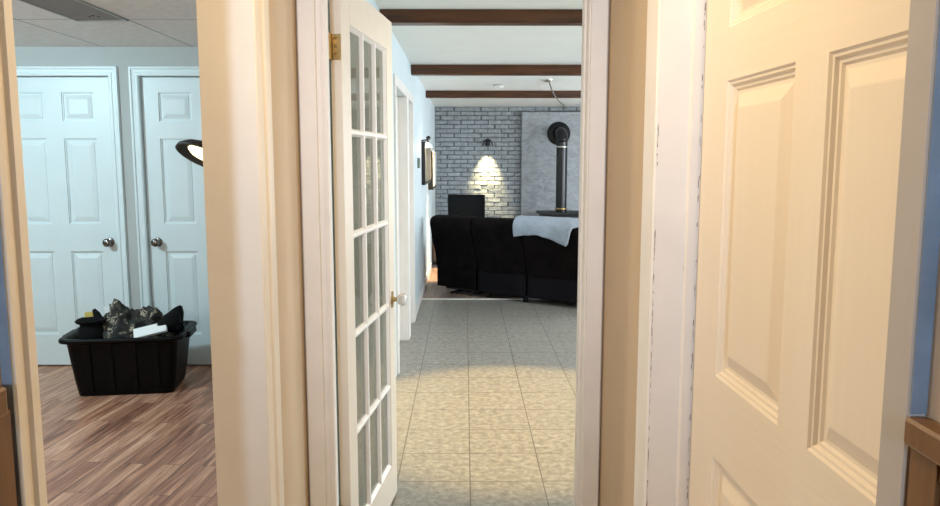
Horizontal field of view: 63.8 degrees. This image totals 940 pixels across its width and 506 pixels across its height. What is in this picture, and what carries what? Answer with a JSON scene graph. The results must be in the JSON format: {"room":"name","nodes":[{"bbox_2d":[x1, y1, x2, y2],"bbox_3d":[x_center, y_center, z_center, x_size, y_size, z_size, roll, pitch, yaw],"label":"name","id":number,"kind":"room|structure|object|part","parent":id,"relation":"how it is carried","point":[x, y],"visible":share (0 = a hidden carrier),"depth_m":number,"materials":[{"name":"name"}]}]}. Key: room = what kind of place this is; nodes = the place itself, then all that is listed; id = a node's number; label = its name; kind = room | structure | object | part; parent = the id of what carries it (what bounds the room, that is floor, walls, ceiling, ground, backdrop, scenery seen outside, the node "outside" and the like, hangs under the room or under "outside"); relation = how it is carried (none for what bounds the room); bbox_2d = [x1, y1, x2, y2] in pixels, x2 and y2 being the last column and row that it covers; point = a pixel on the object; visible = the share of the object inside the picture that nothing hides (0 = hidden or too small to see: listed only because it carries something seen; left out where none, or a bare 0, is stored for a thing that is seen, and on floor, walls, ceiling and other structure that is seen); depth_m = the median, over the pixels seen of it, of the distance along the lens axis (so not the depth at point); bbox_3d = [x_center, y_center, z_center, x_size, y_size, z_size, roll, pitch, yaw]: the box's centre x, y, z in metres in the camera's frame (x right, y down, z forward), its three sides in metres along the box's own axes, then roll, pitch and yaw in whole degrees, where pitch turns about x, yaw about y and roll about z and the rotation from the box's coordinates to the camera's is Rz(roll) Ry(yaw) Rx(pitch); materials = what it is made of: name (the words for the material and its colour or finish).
{"room":"hallway","nodes":[
{"label":"hallway","id":0,"kind":"room"},
{"bbox_2d":[11,0,197,46],"bbox_3d":[-2.535,-1.083,2.207,3.760,0.080,6.080,0,7,0],"label":"ceiling","id":1,"kind":"structure","parent":0,"point":[152,23],"depth_m":4.36,"materials":[{"name":"tile"}]},
{"bbox_2d":[18,0,128,21],"bbox_3d":[-2.012,-1.200,3.526,0.284,0.010,1.250,0,7,0],"label":"recessed light","id":2,"kind":"object","parent":1,"relation":"in","point":[76,10],"visible":1,"depth_m":3.86,"materials":[{"name":"grey plastic"}]},
{"bbox_2d":[15,47,198,309],"bbox_3d":[-2.535,-0.299,5.317,3.800,2.235,0.100,0,7,0],"label":"wall","id":3,"kind":"structure","parent":0,"point":[122,57],"depth_m":5.14,"materials":[{"name":"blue paint"}]},
{"bbox_2d":[17,77,120,364],"bbox_3d":[-2.870,-0.199,5.280,0.796,2.020,0.103,0,7,0],"label":"door","id":4,"kind":"structure","parent":3,"relation":"in","point":[65,123],"depth_m":5.28,"materials":[{"name":"white paint"}]},
{"bbox_3d":[-3.043,-1.009,5.213,0.226,0.200,0.035,0,7,0],"label":"panel","id":5,"kind":"part","parent":4,"relation":"part of","materials":[{"name":"white paint"}]},
{"bbox_3d":[-3.043,-0.500,5.276,0.226,0.595,0.035,0,7,0],"label":"panel","id":6,"kind":"part","parent":4,"relation":"part of","materials":[{"name":"white paint"}]},
{"bbox_3d":[-3.043,0.282,5.372,0.226,0.598,0.035,0,7,0],"label":"panel","id":7,"kind":"part","parent":4,"relation":"part of","materials":[{"name":"white paint"}]},
{"bbox_3d":[-2.697,-1.009,5.215,0.226,0.200,0.035,0,7,0],"label":"panel","id":8,"kind":"part","parent":4,"relation":"part of","materials":[{"name":"white paint"}]},
{"bbox_3d":[-2.697,-0.500,5.278,0.226,0.595,0.035,0,7,0],"label":"panel","id":9,"kind":"part","parent":4,"relation":"part of","materials":[{"name":"white paint"}]},
{"bbox_3d":[-2.697,0.282,5.375,0.226,0.598,0.035,0,7,0],"label":"panel","id":10,"kind":"part","parent":4,"relation":"part of","materials":[{"name":"white paint"}]},
{"bbox_3d":[-2.533,-0.073,5.278,0.058,0.058,0.064,0,7,0],"label":"knob","id":11,"kind":"part","parent":4,"relation":"part of","materials":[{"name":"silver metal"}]},
{"bbox_2d":[16,66,130,308],"bbox_3d":[-2.870,-0.230,5.288,0.936,2.104,0.070,0,7,0],"label":"door frame","id":12,"kind":"structure","parent":3,"relation":"attached to","point":[111,72],"depth_m":5.19,"materials":[{"name":"white paint"}]},
{"bbox_2d":[128,66,198,307],"bbox_3d":[-1.858,-0.231,5.294,0.940,2.104,0.070,0,7,0],"label":"door frame","id":13,"kind":"structure","parent":3,"relation":"attached to","point":[135,73],"depth_m":5.21,"materials":[{"name":"white paint"}]},
{"bbox_2d":[141,77,211,363],"bbox_3d":[-1.858,-0.200,5.287,0.800,2.020,0.103,0,7,0],"label":"door","id":14,"kind":"structure","parent":3,"relation":"in","point":[171,106],"depth_m":5.29,"materials":[{"name":"white paint"}]},
{"bbox_3d":[-2.196,-0.073,5.280,0.058,0.058,0.064,0,7,0],"label":"knob","id":15,"kind":"part","parent":14,"relation":"part of","materials":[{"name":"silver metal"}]},
{"bbox_3d":[-2.032,-1.010,5.220,0.228,0.200,0.035,0,7,0],"label":"panel","id":16,"kind":"part","parent":14,"relation":"part of","materials":[{"name":"white paint"}]},
{"bbox_3d":[-2.032,-0.501,5.282,0.228,0.595,0.035,0,7,0],"label":"panel","id":17,"kind":"part","parent":14,"relation":"part of","materials":[{"name":"white paint"}]},
{"bbox_3d":[-2.032,0.282,5.379,0.228,0.598,0.035,0,7,0],"label":"panel","id":18,"kind":"part","parent":14,"relation":"part of","materials":[{"name":"white paint"}]},
{"bbox_2d":[38,364,217,505],"bbox_3d":[-2.546,1.205,2.489,3.740,0.060,6.080,0,7,0],"label":"floor","id":19,"kind":"structure","parent":0,"point":[136,449],"depth_m":3.92,"materials":[{"name":"brown wood"}]},
{"bbox_2d":[58,320,196,395],"bbox_3d":[-2.197,0.685,4.916,0.776,0.378,0.510,-1,7,-8],"label":"storage bin","id":20,"kind":"object","parent":19,"relation":"on","point":[141,365],"visible":0.87,"depth_m":4.72,"materials":[{"name":"black plastic"}]},
{"bbox_2d":[84,312,92,316],"bbox_3d":[-2.465,0.441,4.910,0.070,0.120,0.008,-3,8,-25],"label":"card","id":21,"kind":"object","parent":20,"relation":"in","point":[87,314],"visible":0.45,"depth_m":4.90,"materials":[{"name":"yellow paper"}]},
{"bbox_2d":[74,316,106,338],"bbox_3d":[-2.400,0.490,4.803,0.193,0.153,0.167,-2,7,-19],"label":"pouch","id":22,"kind":"object","parent":20,"relation":"in","point":[90,327],"visible":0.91,"depth_m":4.75,"materials":[{"name":"fabric"}]},
{"bbox_2d":[92,309,102,316],"bbox_3d":[-2.412,0.433,4.916,0.079,0.150,0.056,-1,7,-8],"label":"glove","id":23,"kind":"object","parent":20,"relation":"in","point":[96,312],"visible":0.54,"depth_m":4.89,"materials":[{"name":"fabric"}]},
{"bbox_2d":[103,298,173,338],"bbox_3d":[-2.177,0.435,4.889,0.477,0.291,0.324,-1,7,-8],"label":"jacket","id":24,"kind":"object","parent":20,"relation":"in","point":[121,321],"visible":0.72,"depth_m":4.83,"materials":[{"name":"fabric"}]},
{"bbox_2d":[103,307,109,314],"bbox_3d":[-2.370,0.409,5.005,0.110,0.105,0.010,0,7,-2],"label":"paper","id":25,"kind":"object","parent":24,"relation":"on","point":[106,309],"visible":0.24,"depth_m":5.00,"materials":[{"name":"paper"}]},
{"bbox_2d":[133,324,167,337],"bbox_3d":[-2.011,0.488,4.750,0.207,0.102,0.063,-2,7,-13],"label":"box","id":26,"kind":"object","parent":20,"relation":"in","point":[150,330],"visible":0.86,"depth_m":4.74,"materials":[{"name":"cardboard"}]},
{"bbox_2d":[149,311,181,336],"bbox_3d":[-1.964,0.459,4.793,0.252,0.176,0.080,-2,7,-16],"label":"shoe","id":27,"kind":"object","parent":20,"relation":"on","point":[171,320],"visible":0.66,"depth_m":4.78,"materials":[{"name":"fabric"}]},
{"bbox_2d":[163,305,183,330],"bbox_3d":[-1.976,0.427,4.977,0.170,0.165,0.044,-1,7,-5],"label":"boot","id":28,"kind":"object","parent":20,"relation":"in","point":[179,309],"visible":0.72,"depth_m":4.97,"materials":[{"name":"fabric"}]},
{"bbox_3d":[-1.834,0.515,4.946,0.044,0.039,0.180,-1,7,-8],"label":"handle","id":29,"kind":"part","parent":20,"relation":"part of","materials":[{"name":"black plastic"}]},
{"bbox_2d":[175,139,202,166],"bbox_3d":[-1.072,0.212,3.543,0.518,1.653,0.264,-3,8,-23],"label":"floor lamp","id":30,"kind":"object","parent":19,"relation":"on","point":[191,149],"visible":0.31,"depth_m":3.40,"materials":[{"name":"black metal"}]},
{"bbox_3d":[-1.190,-0.444,3.418,0.170,0.089,0.160,0,7,0],"label":"bulb","id":31,"kind":"part","parent":30,"relation":"part of","materials":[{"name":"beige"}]},
{"bbox_2d":[0,0,434,505],"bbox_3d":[-0.571,-0.156,3.906,0.150,2.295,16.200,0,7,0],"label":"wall","id":32,"kind":"structure","parent":0,"point":[282,13],"depth_m":2.21,"materials":[{"name":"beige paint"}]},
{"bbox_2d":[0,387,16,505],"bbox_3d":[-0.478,1.055,-1.593,0.021,1.235,4.986,0,7,0],"label":"wainscot","id":33,"kind":"structure","parent":32,"relation":"attached to","point":[8,497],"depth_m":0.80,"materials":[{"name":"brown wood"}]},
{"bbox_2d":[0,0,47,505],"bbox_3d":[-0.563,0.312,0.864,0.139,2.110,0.055,0,7,0],"label":"door frame","id":34,"kind":"structure","parent":32,"relation":"attached to","point":[18,351],"depth_m":0.82,"materials":[{"name":"beige paint"}]},
{"bbox_2d":[196,0,283,505],"bbox_3d":[-0.566,0.162,1.918,0.137,2.150,0.155,0,7,0],"label":"door frame","id":35,"kind":"structure","parent":32,"relation":"attached to","point":[234,35],"depth_m":1.83,"materials":[{"name":"beige paint"}]},
{"bbox_2d":[296,0,338,505],"bbox_3d":[-0.467,0.129,2.390,0.085,2.100,0.141,0,7,0],"label":"door frame","id":36,"kind":"structure","parent":32,"relation":"attached to","point":[312,15],"depth_m":2.30,"materials":[{"name":"white paint"}]},
{"bbox_2d":[328,0,406,505],"bbox_3d":[-0.380,0.105,2.814,0.149,2.020,0.847,1,7,6],"label":"door","id":37,"kind":"structure","parent":32,"relation":"in","point":[360,36],"depth_m":2.76,"materials":[{"name":"beige paint"}]},
{"bbox_3d":[-0.401,-0.587,2.588,0.003,0.330,0.166,1,7,6],"label":"glass pane","id":38,"kind":"part","parent":37,"relation":"part of","materials":[{"name":"clear glass"}]},
{"bbox_3d":[-0.401,-0.241,2.630,0.003,0.330,0.166,1,7,6],"label":"glass pane","id":39,"kind":"part","parent":37,"relation":"part of","materials":[{"name":"clear glass"}]},
{"bbox_3d":[-0.401,0.104,2.673,0.003,0.330,0.166,1,7,6],"label":"glass pane","id":40,"kind":"part","parent":37,"relation":"part of","materials":[{"name":"clear glass"}]},
{"bbox_3d":[-0.401,0.450,2.715,0.003,0.330,0.166,1,7,6],"label":"glass pane","id":41,"kind":"part","parent":37,"relation":"part of","materials":[{"name":"clear glass"}]},
{"bbox_3d":[-0.401,0.795,2.758,0.003,0.330,0.166,1,7,6],"label":"glass pane","id":42,"kind":"part","parent":37,"relation":"part of","materials":[{"name":"clear glass"}]},
{"bbox_3d":[-0.381,-0.609,2.769,0.003,0.330,0.166,1,7,6],"label":"glass pane","id":43,"kind":"part","parent":37,"relation":"part of","materials":[{"name":"clear glass"}]},
{"bbox_3d":[-0.381,-0.264,2.812,0.003,0.330,0.166,1,7,6],"label":"glass pane","id":44,"kind":"part","parent":37,"relation":"part of","materials":[{"name":"clear glass"}]},
{"bbox_3d":[-0.381,0.082,2.854,0.003,0.330,0.166,1,7,6],"label":"glass pane","id":45,"kind":"part","parent":37,"relation":"part of","materials":[{"name":"clear glass"}]},
{"bbox_3d":[-0.381,0.427,2.897,0.003,0.330,0.166,1,7,6],"label":"glass pane","id":46,"kind":"part","parent":37,"relation":"part of","materials":[{"name":"clear glass"}]},
{"bbox_3d":[-0.381,0.772,2.939,0.003,0.330,0.166,1,7,6],"label":"glass pane","id":47,"kind":"part","parent":37,"relation":"part of","materials":[{"name":"clear glass"}]},
{"bbox_3d":[-0.361,-0.631,2.951,0.003,0.330,0.166,1,7,6],"label":"glass pane","id":48,"kind":"part","parent":37,"relation":"part of","materials":[{"name":"clear glass"}]},
{"bbox_3d":[-0.361,-0.286,2.993,0.003,0.330,0.166,1,7,6],"label":"glass pane","id":49,"kind":"part","parent":37,"relation":"part of","materials":[{"name":"clear glass"}]},
{"bbox_3d":[-0.361,0.059,3.036,0.003,0.330,0.166,1,7,6],"label":"glass pane","id":50,"kind":"part","parent":37,"relation":"part of","materials":[{"name":"clear glass"}]},
{"bbox_3d":[-0.361,0.405,3.078,0.003,0.330,0.166,1,7,6],"label":"glass pane","id":51,"kind":"part","parent":37,"relation":"part of","materials":[{"name":"clear glass"}]},
{"bbox_3d":[-0.361,0.750,3.121,0.003,0.330,0.166,1,7,6],"label":"glass pane","id":52,"kind":"part","parent":37,"relation":"part of","materials":[{"name":"clear glass"}]},
{"bbox_3d":[-0.287,0.196,3.186,0.041,0.055,0.055,1,7,6],"label":"knob","id":53,"kind":"part","parent":37,"relation":"part of","materials":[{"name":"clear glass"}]},
{"bbox_2d":[397,97,399,340],"bbox_3d":[-0.575,-0.204,5.622,0.044,1.950,0.916,0,7,0],"label":"door","id":54,"kind":"structure","parent":32,"relation":"in","point":[397,97],"depth_m":6.02,"materials":[{"name":"white paint"}]},
{"bbox_2d":[393,73,415,374],"bbox_3d":[-0.555,-0.278,5.957,0.119,2.035,1.760,0,7,0],"label":"door frame","id":55,"kind":"structure","parent":32,"relation":"attached to","point":[403,163],"depth_m":6.09,"materials":[{"name":"white paint"}]},
{"bbox_2d":[417,158,419,167],"bbox_3d":[-0.508,-0.893,7.494,0.024,0.100,0.100,0,7,0],"label":"thermostat","id":56,"kind":"object","parent":32,"relation":"attached to","point":[418,159],"visible":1,"depth_m":7.45,"materials":[{"name":"grey plastic"}]},
{"bbox_2d":[415,263,430,316],"bbox_3d":[-0.520,0.376,8.627,0.012,0.085,3.360,0,7,0],"label":"baseboard","id":57,"kind":"structure","parent":32,"relation":"attached to","point":[429,269],"depth_m":8.12,"materials":[{"name":"white paint"}]},
{"bbox_2d":[421,141,430,184],"bbox_3d":[-0.505,-1.049,8.805,0.044,0.470,1.360,0,7,0],"label":"picture","id":58,"kind":"object","parent":32,"relation":"attached to","point":[425,152],"visible":0.91,"depth_m":8.18,"materials":[{"name":"black wood"}]},
{"bbox_2d":[421,136,431,147],"bbox_3d":[-0.463,-1.202,8.161,0.100,0.129,0.100,7,10,43],"label":"wall sconce","id":59,"kind":"object","parent":32,"relation":"attached to","point":[427,145],"visible":1,"depth_m":8.14,"materials":[{"name":"black metal"}]},
{"bbox_3d":[-0.463,-1.166,8.166,0.100,0.056,0.100,0,7,0],"label":"lamp shade","id":60,"kind":"part","parent":59,"relation":"part of","materials":[{"name":"white"}]},
{"bbox_2d":[428,151,435,189],"bbox_3d":[-0.499,-1.099,9.992,0.072,0.490,0.950,0,7,0],"label":"wall picture","id":61,"kind":"object","parent":32,"relation":"attached to","point":[431,185],"visible":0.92,"depth_m":9.54,"materials":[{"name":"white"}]},
{"bbox_2d":[296,0,609,505],"bbox_3d":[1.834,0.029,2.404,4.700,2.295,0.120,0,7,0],"label":"door frame","id":62,"kind":"structure","parent":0,"point":[609,0],"depth_m":2.33,"materials":[{"name":"beige paint"}]},
{"bbox_2d":[422,261,522,297],"bbox_3d":[1.733,0.262,10.150,4.800,0.060,4.180,0,7,0],"label":"floor","id":63,"kind":"structure","parent":0,"point":[432,290],"depth_m":8.38,"materials":[{"name":"brown wood"}]},
{"bbox_2d":[432,241,435,264],"bbox_3d":[0.029,-0.090,10.838,1.140,0.470,0.486,0,7,0],"label":"tv stand","id":64,"kind":"object","parent":63,"relation":"on","point":[433,249],"visible":0.08,"depth_m":10.63,"materials":[{"name":"brown wood"}]},
{"bbox_2d":[448,194,484,216],"bbox_3d":[-0.051,-0.573,10.730,0.530,0.515,0.160,1,7,10],"label":"television","id":65,"kind":"object","parent":64,"relation":"on","point":[458,204],"visible":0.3,"depth_m":10.70,"materials":[{"name":"black plastic"}]},
{"bbox_2d":[422,298,535,299],"bbox_3d":[1.812,0.491,8.053,4.670,0.016,0.050,0,7,0],"label":"floor strip","id":66,"kind":"object","parent":63,"relation":"on","point":[422,298],"depth_m":8.04,"materials":[{"name":"beige paint"}]},
{"bbox_2d":[430,215,578,302],"bbox_3d":[0.670,0.037,8.133,2.050,0.878,1.025,5,9,35],"label":"reclining sofa","id":67,"kind":"object","parent":63,"relation":"on","point":[473,253],"visible":0.8,"depth_m":7.87,"materials":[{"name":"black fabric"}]},
{"bbox_3d":[-0.133,-0.107,8.278,0.550,0.626,0.362,5,9,35],"label":"backrest","id":68,"kind":"part","parent":67,"relation":"part of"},
{"bbox_3d":[-0.140,0.271,8.313,0.526,0.220,0.050,5,9,35],"label":"panel","id":69,"kind":"part","parent":67,"relation":"part of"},
{"bbox_3d":[0.703,0.350,8.201,1.890,0.240,0.780,5,9,35],"label":"frame","id":70,"kind":"part","parent":67,"relation":"part of","materials":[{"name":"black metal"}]},
{"bbox_3d":[0.352,-0.065,7.948,0.615,0.624,0.368,5,9,35],"label":"backrest","id":71,"kind":"part","parent":67,"relation":"part of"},
{"bbox_3d":[0.341,0.320,7.979,0.591,0.235,0.050,5,9,35],"label":"panel","id":72,"kind":"part","parent":67,"relation":"part of","materials":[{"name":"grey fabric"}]},
{"bbox_2d":[513,215,578,246],"bbox_3d":[0.848,-0.226,7.531,0.791,0.275,0.361,5,9,35],"label":"throw blanket","id":73,"kind":"object","parent":67,"relation":"on","point":[557,229],"visible":0.81,"depth_m":7.41,"materials":[{"name":"grey fabric"}]},
{"bbox_3d":[0.865,-0.020,7.586,0.635,0.625,0.369,5,9,35],"label":"backrest","id":74,"kind":"part","parent":67,"relation":"part of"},
{"bbox_3d":[0.857,0.364,7.621,0.611,0.235,0.050,5,9,35],"label":"panel","id":75,"kind":"part","parent":67,"relation":"part of","materials":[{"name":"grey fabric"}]},
{"bbox_2d":[521,112,580,215],"bbox_3d":[1.613,-1.101,11.910,1.615,2.215,0.088,0,7,0],"label":"shield","id":76,"kind":"object","parent":63,"relation":"on","point":[538,154],"visible":0.31,"depth_m":11.82,"materials":[{"name":"grey stone"}]},
{"bbox_2d":[536,122,578,217],"bbox_3d":[1.385,-0.970,11.512,0.700,2.072,0.729,0,7,0],"label":"wood stove","id":77,"kind":"object","parent":63,"relation":"on","point":[558,133],"visible":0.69,"depth_m":11.37,"materials":[{"name":"black metal"}]},
{"bbox_3d":[1.386,-0.615,11.501,0.700,0.030,0.560,0,7,0],"label":"plate","id":78,"kind":"part","parent":77,"relation":"part of","materials":[{"name":"black metal"}]},
{"bbox_2d":[375,0,582,106],"bbox_3d":[1.754,-1.344,3.836,4.840,0.080,16.320,0,7,0],"label":"ceiling","id":79,"kind":"structure","parent":0,"point":[421,45],"depth_m":5.73,"materials":[{"name":"white paint"}]},
{"bbox_2d":[380,9,581,25],"bbox_3d":[1.836,-1.315,4.223,4.670,0.073,0.100,0,7,0],"label":"ceiling beam","id":80,"kind":"structure","parent":79,"relation":"attached to","point":[397,17],"depth_m":4.16,"materials":[{"name":"brown wood"}]},
{"bbox_2d":[411,65,580,75],"bbox_3d":[1.820,-1.605,6.636,4.670,0.086,0.100,0,7,0],"label":"ceiling beam","id":81,"kind":"structure","parent":79,"relation":"attached to","point":[416,70],"depth_m":6.58,"materials":[{"name":"brown wood"}]},
{"bbox_2d":[493,84,504,87],"bbox_3d":[0.319,-1.841,8.340,0.130,0.035,0.130,0,7,0],"label":"smoke detector","id":82,"kind":"object","parent":79,"relation":"attached to","point":[494,85],"visible":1,"depth_m":8.30,"materials":[{"name":"white plastic"}]},
{"bbox_2d":[426,91,580,97],"bbox_3d":[1.804,-1.910,9.097,4.670,0.083,0.100,0,7,0],"label":"ceiling beam","id":83,"kind":"structure","parent":79,"relation":"attached to","point":[429,94],"depth_m":9.04,"materials":[{"name":"brown wood"}]},
{"bbox_2d":[542,79,566,108],"bbox_3d":[1.126,-1.988,9.775,0.110,0.094,4.142,1,7,9],"label":"cord","id":84,"kind":"object","parent":79,"relation":"hanging from","point":[543,80],"visible":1,"depth_m":7.98,"materials":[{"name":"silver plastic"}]},
{"bbox_3d":[1.164,-1.982,9.799,0.015,0.077,4.085,1,7,10],"label":"cord","id":85,"kind":"part","parent":84,"relation":"part of","materials":[{"name":"white plastic"}]},
{"bbox_2d":[390,299,576,505],"bbox_3d":[1.758,1.261,2.031,4.860,0.060,12.100,0,7,0],"label":"floor tiles","id":86,"kind":"structure","parent":0,"point":[486,389],"depth_m":4.59,"materials":[{"name":"beige tile"}]},
{"bbox_2d":[435,107,580,217],"bbox_3d":[1.720,-1.155,12.015,4.800,2.295,0.132,0,7,0],"label":"wall","id":87,"kind":"structure","parent":0,"point":[463,165],"depth_m":11.90,"materials":[{"name":"grey brick"}]},
{"bbox_2d":[482,138,492,145],"bbox_3d":[0.271,-1.739,11.802,0.132,0.129,0.127,-6,9,-39],"label":"sconce","id":88,"kind":"object","parent":87,"relation":"attached to","point":[487,143],"visible":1,"depth_m":11.78,"materials":[{"name":"black metal"}]},
{"bbox_2d":[599,0,939,505],"bbox_3d":[0.501,0.435,-0.895,0.130,2.295,6.510,0,7,0],"label":"wall","id":89,"kind":"structure","parent":0,"point":[628,18],"depth_m":2.05,"materials":[{"name":"beige paint"}]},
{"bbox_2d":[574,0,608,505],"bbox_3d":[0.377,0.128,2.396,0.062,2.100,0.141,0,7,0],"label":"door frame","id":90,"kind":"structure","parent":89,"relation":"attached to","point":[595,13],"depth_m":2.32,"materials":[{"name":"white paint"}]},
{"bbox_2d":[634,0,707,505],"bbox_3d":[0.476,0.183,1.748,0.146,2.150,0.126,0,7,0],"label":"door frame","id":91,"kind":"structure","parent":89,"relation":"attached to","point":[676,29],"depth_m":1.68,"materials":[{"name":"white paint"}]},
{"bbox_2d":[689,0,910,505],"bbox_3d":[0.532,0.297,1.211,0.036,2.035,0.955,0,7,-2],"label":"door","id":92,"kind":"structure","parent":89,"relation":"in","point":[804,99],"depth_m":1.20,"materials":[{"name":"paint"}]},
{"bbox_3d":[0.526,0.746,1.467,0.035,0.620,0.293,0,7,-2],"label":"panel","id":93,"kind":"part","parent":92,"relation":"part of","materials":[{"name":"paint"}]},
{"bbox_3d":[0.526,-0.025,1.372,0.035,0.594,0.293,0,7,-2],"label":"panel","id":94,"kind":"part","parent":92,"relation":"part of","materials":[{"name":"paint"}]},
{"bbox_3d":[0.526,-0.527,1.310,0.035,0.214,0.293,0,7,-2],"label":"panel","id":95,"kind":"part","parent":92,"relation":"part of","materials":[{"name":"paint"}]},
{"bbox_3d":[0.539,0.024,0.977,0.035,0.594,0.293,0,7,-2],"label":"panel","id":96,"kind":"part","parent":92,"relation":"part of","materials":[{"name":"paint"}]},
{"bbox_2d":[876,0,939,505],"bbox_3d":[0.482,0.306,0.747,0.146,2.150,0.048,0,7,0],"label":"door frame","id":97,"kind":"structure","parent":89,"relation":"attached to","point":[917,220],"depth_m":0.70,"materials":[{"name":"paint"}]},
{"bbox_2d":[904,417,939,505],"bbox_3d":[0.430,1.062,-1.641,0.023,1.234,4.877,0,7,0],"label":"wainscot","id":98,"kind":"structure","parent":89,"relation":"attached to","point":[922,434],"depth_m":0.68,"materials":[{"name":"brown wood"}]}
]}

